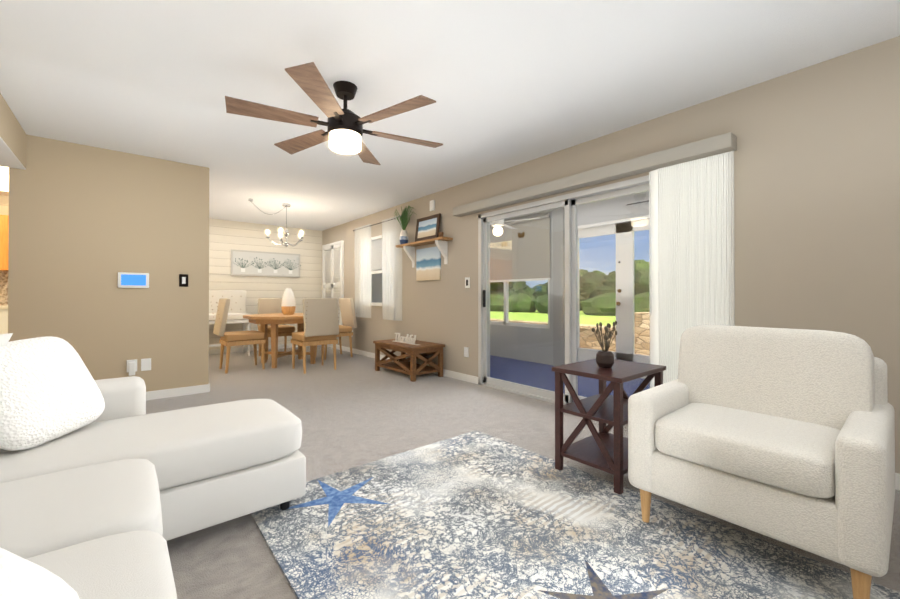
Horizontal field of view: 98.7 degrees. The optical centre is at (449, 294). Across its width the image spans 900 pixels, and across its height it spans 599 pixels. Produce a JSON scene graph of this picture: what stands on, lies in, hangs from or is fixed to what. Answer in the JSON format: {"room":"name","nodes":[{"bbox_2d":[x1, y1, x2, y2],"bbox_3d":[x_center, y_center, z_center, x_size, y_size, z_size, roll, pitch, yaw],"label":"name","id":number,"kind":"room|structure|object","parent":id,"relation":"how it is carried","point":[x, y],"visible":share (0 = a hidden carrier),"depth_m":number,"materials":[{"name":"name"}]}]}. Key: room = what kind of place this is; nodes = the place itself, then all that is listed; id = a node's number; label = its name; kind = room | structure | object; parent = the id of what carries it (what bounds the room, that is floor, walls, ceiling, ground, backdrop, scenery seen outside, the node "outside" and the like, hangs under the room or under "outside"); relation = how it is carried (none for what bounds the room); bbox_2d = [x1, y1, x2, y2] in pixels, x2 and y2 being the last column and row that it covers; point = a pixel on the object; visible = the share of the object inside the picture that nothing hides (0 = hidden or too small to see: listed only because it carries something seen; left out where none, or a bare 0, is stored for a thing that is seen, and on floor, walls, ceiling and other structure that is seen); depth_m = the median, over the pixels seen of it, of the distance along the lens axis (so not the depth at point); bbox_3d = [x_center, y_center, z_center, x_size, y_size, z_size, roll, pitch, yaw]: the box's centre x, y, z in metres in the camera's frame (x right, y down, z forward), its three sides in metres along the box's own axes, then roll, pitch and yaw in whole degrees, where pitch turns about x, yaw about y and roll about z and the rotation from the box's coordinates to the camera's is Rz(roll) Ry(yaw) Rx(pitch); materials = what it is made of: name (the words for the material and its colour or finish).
{"room":"living room","nodes":[
{"label":"living room","id":0,"kind":"room"},
{"bbox_2d":[8,134,208,391],"bbox_3d":[-3.255,-0.163,3.829,1.470,2.460,0.140,0,0,-40],"label":"wall","id":1,"kind":"structure","parent":0,"point":[87,224],"depth_m":3.73,"materials":[{"name":"beige paint"}]},
{"bbox_2d":[127,359,136,375],"bbox_3d":[-3.130,0.722,3.806,0.080,0.150,0.045,0,0,-40],"label":"wall outlet","id":2,"kind":"object","parent":1,"relation":"attached to","point":[132,366],"depth_m":3.80,"materials":[{"name":"white plastic"}]},
{"bbox_2d":[118,272,148,287],"bbox_3d":[-3.130,-0.138,3.826,0.240,0.150,0.024,0,0,-40],"label":"panel","id":3,"kind":"object","parent":1,"relation":"attached to","point":[132,280],"visible":1,"depth_m":3.82,"materials":[{"name":"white plastic"}]},
{"bbox_2d":[141,358,150,370],"bbox_3d":[-3.057,0.708,3.891,0.080,0.120,0.008,0,0,-40],"label":"wall outlet","id":4,"kind":"object","parent":1,"relation":"attached to","point":[145,363],"depth_m":3.89,"materials":[{"name":"white plastic"}]},
{"bbox_2d":[146,383,209,400],"bbox_3d":[-3.201,1.024,3.767,1.484,0.085,0.014,0,0,-40],"label":"baseboard","id":5,"kind":"structure","parent":1,"relation":"attached to","point":[173,392],"depth_m":4.05,"materials":[{"name":"white wood"}]},
{"bbox_2d":[179,274,187,286],"bbox_3d":[-2.817,-0.146,4.093,0.080,0.130,0.014,0,0,-40],"label":"dimmer switch","id":6,"kind":"object","parent":1,"relation":"attached to","point":[183,280],"visible":1,"depth_m":4.08,"materials":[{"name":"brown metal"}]},
{"bbox_2d":[0,195,381,349],"bbox_3d":[-4.604,-0.144,6.877,8.500,2.460,0.150,0,0,-40],"label":"wall","id":7,"kind":"structure","parent":0,"point":[226,237],"depth_m":7.53,"materials":[{"name":"paint"}]},
{"bbox_2d":[0,215,8,270],"bbox_3d":[-6.400,-0.695,5.060,3.390,0.740,0.342,0,0,-40],"label":"upper cabinet","id":8,"kind":"object","parent":7,"relation":"attached to","point":[4,229],"depth_m":5.19,"materials":[{"name":"orange wood"}]},
{"bbox_2d":[209,343,318,353],"bbox_3d":[-3.684,1.047,7.530,2.360,0.085,0.014,0,0,-40],"label":"baseboard","id":9,"kind":"structure","parent":7,"relation":"attached to","point":[213,351],"depth_m":7.30,"materials":[{"name":"white wood"}]},
{"bbox_2d":[231,249,300,276],"bbox_3d":[-3.585,-0.590,7.607,1.277,0.480,0.036,0,0,-40],"label":"wall art","id":10,"kind":"object","parent":7,"relation":"attached to","point":[256,263],"visible":1,"depth_m":7.56,"materials":[{"name":"fabric"}]},
{"bbox_2d":[0,0,899,230],"bbox_3d":[-1.931,-1.452,2.311,6.750,0.100,10.600,0,0,-40],"label":"ceiling","id":11,"kind":"structure","parent":0,"point":[504,84],"depth_m":2.44,"materials":[{"name":"white paint"}]},
{"bbox_2d":[0,166,8,191],"bbox_3d":[-5.670,-1.376,3.946,1.900,0.028,2.000,0,0,-40],"label":"ceiling light panel","id":12,"kind":"object","parent":11,"relation":"attached to","point":[4,178],"depth_m":4.54,"materials":[{"name":"beige"}]},
{"bbox_2d":[0,93,25,169],"bbox_3d":[-1.560,-1.258,0.536,0.350,0.310,7.100,0,0,-40],"label":"soffit beam","id":13,"kind":"structure","parent":11,"relation":"attached to","point":[12,143],"depth_m":3.01,"materials":[{"name":"beige paint"}]},
{"bbox_2d":[248,198,303,246],"bbox_3d":[-2.610,-1.053,5.872,0.831,0.655,0.591,0,0,-40],"label":"dining chandelier","id":14,"kind":"object","parent":11,"relation":"hanging from","point":[286,231],"visible":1,"depth_m":5.89,"materials":[{"name":"silver metal"}]},
{"bbox_2d":[225,62,442,164],"bbox_3d":[-0.708,-1.165,2.613,1.398,0.470,1.382,0,0,-40],"label":"ceiling fan","id":15,"kind":"object","parent":11,"relation":"hanging from","point":[343,134],"visible":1,"depth_m":2.49,"materials":[{"name":"brown wood"}]},
{"bbox_2d":[146,345,899,598],"bbox_3d":[-1.259,1.111,2.856,8.500,0.100,10.600,0,0,-40],"label":"floor","id":16,"kind":"structure","parent":0,"point":[355,410],"depth_m":3.23,"materials":[{"name":"beige carpet"}]},
{"bbox_2d":[0,311,7,333],"bbox_3d":[-6.312,0.634,4.947,3.390,0.880,0.617,0,0,-40],"label":"base cabinet","id":17,"kind":"object","parent":16,"relation":"on","point":[3,314],"depth_m":5.00,"materials":[{"name":"white wood"}]},
{"bbox_2d":[0,307,7,310],"bbox_3d":[-6.298,0.174,4.948,3.410,0.040,0.637,0,0,-40],"label":"countertop","id":18,"kind":"structure","parent":17,"relation":"on","point":[1,308],"depth_m":4.99,"materials":[{"name":"beige stone"}]},
{"bbox_2d":[0,333,305,598],"bbox_3d":[-0.930,0.595,0.862,1.690,0.908,2.910,0,0,-40],"label":"sectional sofa","id":19,"kind":"object","parent":16,"relation":"on","point":[109,488],"visible":0.98,"depth_m":1.49,"materials":[{"name":"white fabric"}]},
{"bbox_2d":[0,548,78,598],"bbox_3d":[-0.843,0.482,0.485,0.558,0.386,0.629,0,0,-40],"label":"pillow","id":20,"kind":"object","parent":19,"relation":"on","point":[57,577],"depth_m":0.71,"materials":[{"name":"white fabric"}]},
{"bbox_2d":[0,336,104,450],"bbox_3d":[-1.701,0.389,1.594,0.412,0.409,0.417,0,0,-40],"label":"pillow","id":21,"kind":"object","parent":19,"relation":"on","point":[50,400],"depth_m":1.55,"materials":[{"name":"white fabric"}]},
{"bbox_2d":[209,290,250,355],"bbox_3d":[-4.028,0.505,6.752,0.950,1.160,0.545,0,0,-40],"label":"tufted bench","id":22,"kind":"object","parent":16,"relation":"on","point":[237,309],"visible":0.4,"depth_m":6.89,"materials":[{"name":"white fabric"}]},
{"bbox_2d":[212,298,265,373],"bbox_3d":[-3.034,0.569,5.545,0.622,1.020,0.512,0,0,-40],"label":"dining chair","id":23,"kind":"object","parent":16,"relation":"on","point":[254,338],"visible":1,"depth_m":5.37,"materials":[{"name":"brown wood"}]},
{"bbox_2d":[257,298,294,359],"bbox_3d":[-3.051,0.576,6.774,0.512,1.020,0.622,0,0,-40],"label":"dining chair","id":24,"kind":"object","parent":16,"relation":"on","point":[269,305],"visible":0.44,"depth_m":6.80,"materials":[{"name":"beige fabric"}]},
{"bbox_2d":[243,313,315,367],"bbox_3d":[-2.531,0.701,6.055,1.183,0.760,1.183,0,0,-40],"label":"dining table","id":25,"kind":"object","parent":16,"relation":"on","point":[265,320],"visible":0.67,"depth_m":5.67,"materials":[{"name":"brown wood"}]},
{"bbox_2d":[281,288,295,314],"bbox_3d":[-2.531,0.114,6.059,0.210,0.410,0.210,0,0,-40],"label":"table lamp","id":26,"kind":"object","parent":25,"relation":"on","point":[288,306],"visible":0.98,"depth_m":5.99,"materials":[{"name":"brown ceramic"}]},
{"bbox_2d":[291,298,339,373],"bbox_3d":[-1.923,0.569,5.529,0.512,1.020,0.622,0,0,-40],"label":"dining chair","id":27,"kind":"object","parent":16,"relation":"on","point":[321,322],"visible":1,"depth_m":5.35,"materials":[{"name":"beige fabric"}]},
{"bbox_2d":[316,298,358,359],"bbox_3d":[-1.977,0.576,6.726,0.622,1.020,0.512,0,0,-40],"label":"dining chair","id":28,"kind":"object","parent":16,"relation":"on","point":[348,316],"visible":0.54,"depth_m":6.70,"materials":[{"name":"beige fabric"}]},
{"bbox_2d":[373,339,444,381],"bbox_3d":[-0.573,0.866,5.251,0.520,0.420,0.980,0,0,-40],"label":"table","id":29,"kind":"object","parent":16,"relation":"on","point":[411,367],"visible":0.92,"depth_m":5.03,"materials":[{"name":"brown wood"}]},
{"bbox_3d":[-0.599,0.653,5.205,0.050,0.004,0.620,0,0,-40],"label":"sign","id":30,"kind":"object","parent":29,"relation":"on","visible":0},
{"bbox_2d":[395,332,415,343],"bbox_3d":[-0.607,0.594,5.215,0.022,0.123,0.503,0,0,-40],"label":"sign","id":31,"kind":"object","parent":30,"relation":"on","point":[408,339],"visible":1,"depth_m":5.17,"materials":[{"name":"white wood"}]},
{"bbox_2d":[250,430,899,598],"bbox_3d":[0.370,1.048,1.526,1.620,0.012,2.470,0,0,-40],"label":"rug","id":32,"kind":"object","parent":16,"relation":"on","point":[475,514],"visible":0.96,"depth_m":1.63,"materials":[{"name":"fabric"}]},
{"bbox_2d":[628,325,894,598],"bbox_3d":[1.364,0.598,1.726,0.800,0.886,0.800,0,0,-40],"label":"armchair","id":33,"kind":"object","parent":32,"relation":"on","point":[786,435],"visible":1,"depth_m":1.55,"materials":[{"name":"white fabric"}]},
{"bbox_2d":[552,359,665,494],"bbox_3d":[0.966,0.748,2.343,0.570,0.620,0.430,0,0,-40],"label":"side table","id":34,"kind":"object","parent":16,"relation":"on","point":[603,449],"visible":0.69,"depth_m":2.25,"materials":[{"name":"brown wood"}]},
{"bbox_2d":[592,321,616,367],"bbox_3d":[0.929,0.297,2.319,0.159,0.278,0.178,0,0,-40],"label":"pot","id":35,"kind":"object","parent":34,"relation":"on","point":[605,358],"visible":1,"depth_m":2.28,"materials":[{"name":"grey"}]},
{"bbox_2d":[491,207,564,222],"bbox_3d":[1.333,-1.335,5.031,1.750,0.100,10.600,0,0,-40],"label":"ceiling","id":36,"kind":"structure","parent":0,"point":[530,214],"depth_m":6.16,"materials":[{"name":"white paint"}]},
{"bbox_2d":[490,218,537,235],"bbox_3d":[0.693,-1.062,5.602,0.940,0.440,0.940,0,0,-15],"label":"ceiling fan","id":37,"kind":"object","parent":36,"relation":"hanging from","point":[500,223],"depth_m":5.54,"materials":[{"name":"white"}]},
{"bbox_2d":[490,183,699,365],"bbox_3d":[1.933,-0.102,5.523,0.190,2.360,10.600,0,0,-40],"label":"wall","id":38,"kind":"structure","parent":0,"point":[539,342],"depth_m":5.79,"materials":[{"name":"grey paint"}]},
{"bbox_2d":[490,280,549,328],"bbox_3d":[0.970,-0.300,6.687,0.060,1.670,1.880,0,0,-40],"label":"window","id":39,"kind":"structure","parent":38,"relation":"in","point":[506,302],"depth_m":6.45,"materials":[{"name":"white"}]},
{"bbox_2d":[490,214,549,281],"bbox_3d":[0.190,-0.716,7.471,0.062,1.010,4.120,0,0,-40],"label":"roller","id":40,"kind":"object","parent":38,"relation":"attached to","point":[524,277],"depth_m":6.31,"materials":[{"name":"beige fabric"}]},
{"bbox_2d":[501,232,524,246],"bbox_3d":[1.045,-0.912,6.461,0.006,0.204,0.517,0,0,-40],"label":"decor","id":41,"kind":"object","parent":40,"relation":"attached to","point":[519,236],"depth_m":6.36,"materials":[{"name":"gold metal"}]},
{"bbox_2d":[577,213,692,378],"bbox_3d":[2.303,0.046,5.095,0.165,2.058,1.666,0,0,-40],"label":"doors","id":42,"kind":"structure","parent":38,"relation":"in","point":[622,225],"depth_m":5.10,"materials":[{"name":"white"}]},
{"bbox_2d":[322,36,899,473],"bbox_3d":[0.604,-0.159,4.416,0.150,2.460,10.600,0,0,-40],"label":"wall","id":43,"kind":"structure","parent":0,"point":[814,172],"depth_m":2.47,"materials":[{"name":"beige paint"}]},
{"bbox_2d":[322,240,343,324],"bbox_3d":[-2.380,-0.178,7.846,0.047,1.720,0.970,0,0,-40],"label":"door","id":44,"kind":"structure","parent":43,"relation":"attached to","point":[333,270],"depth_m":7.80,"materials":[{"name":"white wood"}]},
{"bbox_2d":[371,235,381,305],"bbox_3d":[-1.121,-0.392,6.455,0.190,1.170,1.260,0,0,-40],"label":"window","id":45,"kind":"structure","parent":43,"relation":"in","point":[376,253],"depth_m":6.57,"materials":[{"name":"white"}]},
{"bbox_2d":[353,215,401,320],"bbox_3d":[-1.216,-0.392,6.406,0.097,1.590,1.627,0,0,-40],"label":"panels","id":46,"kind":"object","parent":43,"relation":"attached to","point":[391,277],"visible":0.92,"depth_m":6.14,"materials":[{"name":"white fabric"}]},
{"bbox_2d":[324,344,477,383],"bbox_3d":[-1.210,1.041,6.457,0.014,0.085,4.830,0,0,-40],"label":"baseboard","id":47,"kind":"structure","parent":43,"relation":"attached to","point":[456,375],"depth_m":5.06,"materials":[{"name":"white wood"}]},
{"bbox_2d":[396,237,452,267],"bbox_3d":[-0.383,-0.558,5.344,0.180,0.330,1.105,0,0,-40],"label":"wall shelf","id":48,"kind":"object","parent":43,"relation":"attached to","point":[441,243],"visible":0.98,"depth_m":5.18,"materials":[{"name":"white wood"}]},
{"bbox_2d":[394,205,415,243],"bbox_3d":[-0.604,-1.014,5.531,0.268,0.578,0.489,0,0,-40],"label":"vase","id":49,"kind":"object","parent":48,"relation":"on","point":[403,218],"visible":1,"depth_m":5.64,"materials":[{"name":"blue ceramic"}]},
{"bbox_2d":[415,213,440,241],"bbox_3d":[-0.312,-0.904,5.310,0.062,0.330,0.520,0,0,-40],"label":"framed picture","id":50,"kind":"object","parent":48,"relation":"on","point":[427,227],"visible":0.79,"depth_m":5.29,"materials":[{"name":"brown wood"}]},
{"bbox_2d":[416,246,440,280],"bbox_3d":[-0.303,-0.418,5.367,0.024,0.450,0.540,0,0,-40],"label":"wall art","id":51,"kind":"object","parent":43,"relation":"attached to","point":[428,263],"visible":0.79,"depth_m":5.34},
{"bbox_2d":[430,200,434,210],"bbox_3d":[-0.244,-1.214,5.298,0.029,0.140,0.090,0,0,-40],"label":"switch plate","id":52,"kind":"object","parent":43,"relation":"attached to","point":[432,203],"depth_m":5.27,"materials":[{"name":"white plastic"}]},
{"bbox_2d":[464,347,468,356],"bbox_3d":[0.202,0.713,4.765,0.011,0.120,0.080,0,0,-40],"label":"switch plate","id":53,"kind":"object","parent":43,"relation":"attached to","point":[466,349],"depth_m":4.76,"materials":[{"name":"white plastic"}]},
{"bbox_2d":[465,277,469,287],"bbox_3d":[0.213,-0.142,4.754,0.015,0.130,0.080,0,0,-40],"label":"switch plate","id":54,"kind":"object","parent":43,"relation":"attached to","point":[467,279],"depth_m":4.75,"materials":[{"name":"white plastic"}]},
{"bbox_2d":[478,165,709,404],"bbox_3d":[1.162,0.057,3.741,0.155,2.020,2.390,0,0,-40],"label":"sliding glass door","id":55,"kind":"structure","parent":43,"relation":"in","point":[570,202],"depth_m":3.83,"materials":[{"name":"clear glass"}]},
{"bbox_2d":[453,132,736,216],"bbox_3d":[1.003,-1.028,3.726,0.124,0.100,2.880,0,0,-40],"label":"blind valance","id":56,"kind":"object","parent":43,"relation":"attached to","point":[715,145],"visible":1,"depth_m":3.22,"materials":[{"name":"beige off-white plastic"}]},
{"bbox_2d":[649,172,650,314],"bbox_3d":[1.568,-0.398,3.034,0.008,1.120,0.008,0,0,-40],"label":"blind wand","id":57,"kind":"object","parent":56,"relation":"hanging from","point":[649,249],"visible":0.92,"depth_m":3.03,"materials":[{"name":"white plastic"}]},
{"bbox_2d":[650,150,734,387],"bbox_3d":[1.744,-0.054,2.826,0.029,1.830,0.563,0,0,-40],"label":"vertical blinds","id":58,"kind":"object","parent":56,"relation":"hanging from","point":[706,277],"visible":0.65,"depth_m":2.82,"materials":[{"name":"white fabric"}]},
{"bbox_2d":[895,473,899,489],"bbox_3d":[2.852,1.011,1.583,0.014,0.085,3.080,0,0,-40],"label":"baseboard","id":59,"kind":"structure","parent":43,"relation":"attached to","point":[897,476],"depth_m":2.09,"materials":[{"name":"white wood"}]},
{"label":"outside","id":60,"kind":"structure","parent":0,"visible":0},
{"bbox_2d":[490,310,674,346],"bbox_3d":[49.232,1.582,54.107,134.700,0.100,200.000,0,0,-40],"label":"ground","id":61,"kind":"structure","parent":60,"point":[595,321],"depth_m":22.25,"materials":[{"name":"green plant"}]},
{"bbox_2d":[490,294,503,311],"bbox_3d":[3.531,0.891,32.443,2.577,1.876,4.189,0,0,-40],"label":"tree","id":62,"kind":"object","parent":61,"relation":"on","point":[500,303],"depth_m":31.02,"materials":[{"name":"green plant"}]},
{"bbox_2d":[490,282,514,295],"bbox_3d":[4.656,-0.553,38.552,4.201,4.529,4.616,0,0,-40],"label":"tree","id":63,"kind":"object","parent":61,"relation":"on","point":[497,288],"depth_m":37.27,"materials":[{"name":"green plant"}]},
{"bbox_2d":[501,293,535,312],"bbox_3d":[5.575,0.816,30.548,2.828,1.871,3.926,0,0,-40],"label":"tree","id":64,"kind":"object","parent":61,"relation":"on","point":[528,309],"depth_m":29.41,"materials":[{"name":"green plant"}]},
{"bbox_2d":[510,281,533,297],"bbox_3d":[8.140,-0.048,44.994,3.658,3.576,5.026,0,0,-40],"label":"tree","id":65,"kind":"object","parent":61,"relation":"on","point":[522,289],"depth_m":43.89,"materials":[{"name":"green plant"}]},
{"bbox_2d":[533,282,547,298],"bbox_3d":[11.530,-0.044,43.456,4.278,3.515,4.762,0,0,-40],"label":"tree","id":66,"kind":"object","parent":61,"relation":"on","point":[540,291],"depth_m":42.85,"materials":[{"name":"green plant"}]},
{"bbox_2d":[534,294,579,312],"bbox_3d":[7.702,0.863,27.983,2.606,1.859,3.724,0,0,-40],"label":"tree","id":67,"kind":"object","parent":61,"relation":"on","point":[541,305],"depth_m":27.76,"materials":[{"name":"green plant"}]},
{"bbox_2d":[546,275,587,310],"bbox_3d":[10.307,0.014,32.705,4.228,3.292,4.661,0,0,-40],"label":"tree","id":68,"kind":"object","parent":61,"relation":"on","point":[582,297],"depth_m":31.18,"materials":[{"name":"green plant"}]},
{"bbox_2d":[490,312,658,355],"bbox_3d":[3.875,0.798,7.201,0.550,0.900,22.000,0,0,-40],"label":"stone wall","id":69,"kind":"structure","parent":61,"relation":"on","point":[642,341],"depth_m":7.67,"materials":[{"name":"beige stone"}]},
{"bbox_2d":[579,269,603,278],"bbox_3d":[12.577,-0.334,34.269,4.119,3.936,5.068,0,0,-40],"label":"tree","id":70,"kind":"object","parent":61,"relation":"on","point":[582,270],"depth_m":33.82,"materials":[{"name":"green plant"}]},
{"bbox_2d":[579,271,615,298],"bbox_3d":[12.736,-0.109,31.345,3.848,3.486,5.254,0,0,-40],"label":"tree","id":71,"kind":"object","parent":61,"relation":"on","point":[601,280],"depth_m":30.71,"materials":[{"name":"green plant"}]},
{"bbox_2d":[580,292,635,315],"bbox_3d":[10.297,0.830,24.875,2.891,1.896,3.909,0,0,-40],"label":"tree","id":72,"kind":"object","parent":61,"relation":"on","point":[597,312],"depth_m":24.22,"materials":[{"name":"green plant"}]},
{"bbox_2d":[634,260,652,273],"bbox_3d":[16.940,-0.628,32.408,4.610,4.601,4.805,0,0,-40],"label":"tree","id":73,"kind":"object","parent":61,"relation":"on","point":[638,267],"depth_m":31.46,"materials":[{"name":"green plant"}]},
{"bbox_2d":[634,292,666,312],"bbox_3d":[12.110,0.804,23.086,2.796,1.932,4.335,0,0,-40],"label":"tree","id":74,"kind":"object","parent":61,"relation":"on","point":[641,301],"depth_m":22.62,"materials":[{"name":"green plant"}]},
{"bbox_2d":[634,270,674,295],"bbox_3d":[15.944,-0.141,29.418,4.400,3.592,5.757,0,0,-40],"label":"tree","id":75,"kind":"object","parent":61,"relation":"on","point":[639,276],"depth_m":28.64,"materials":[{"name":"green plant"}]}
]}

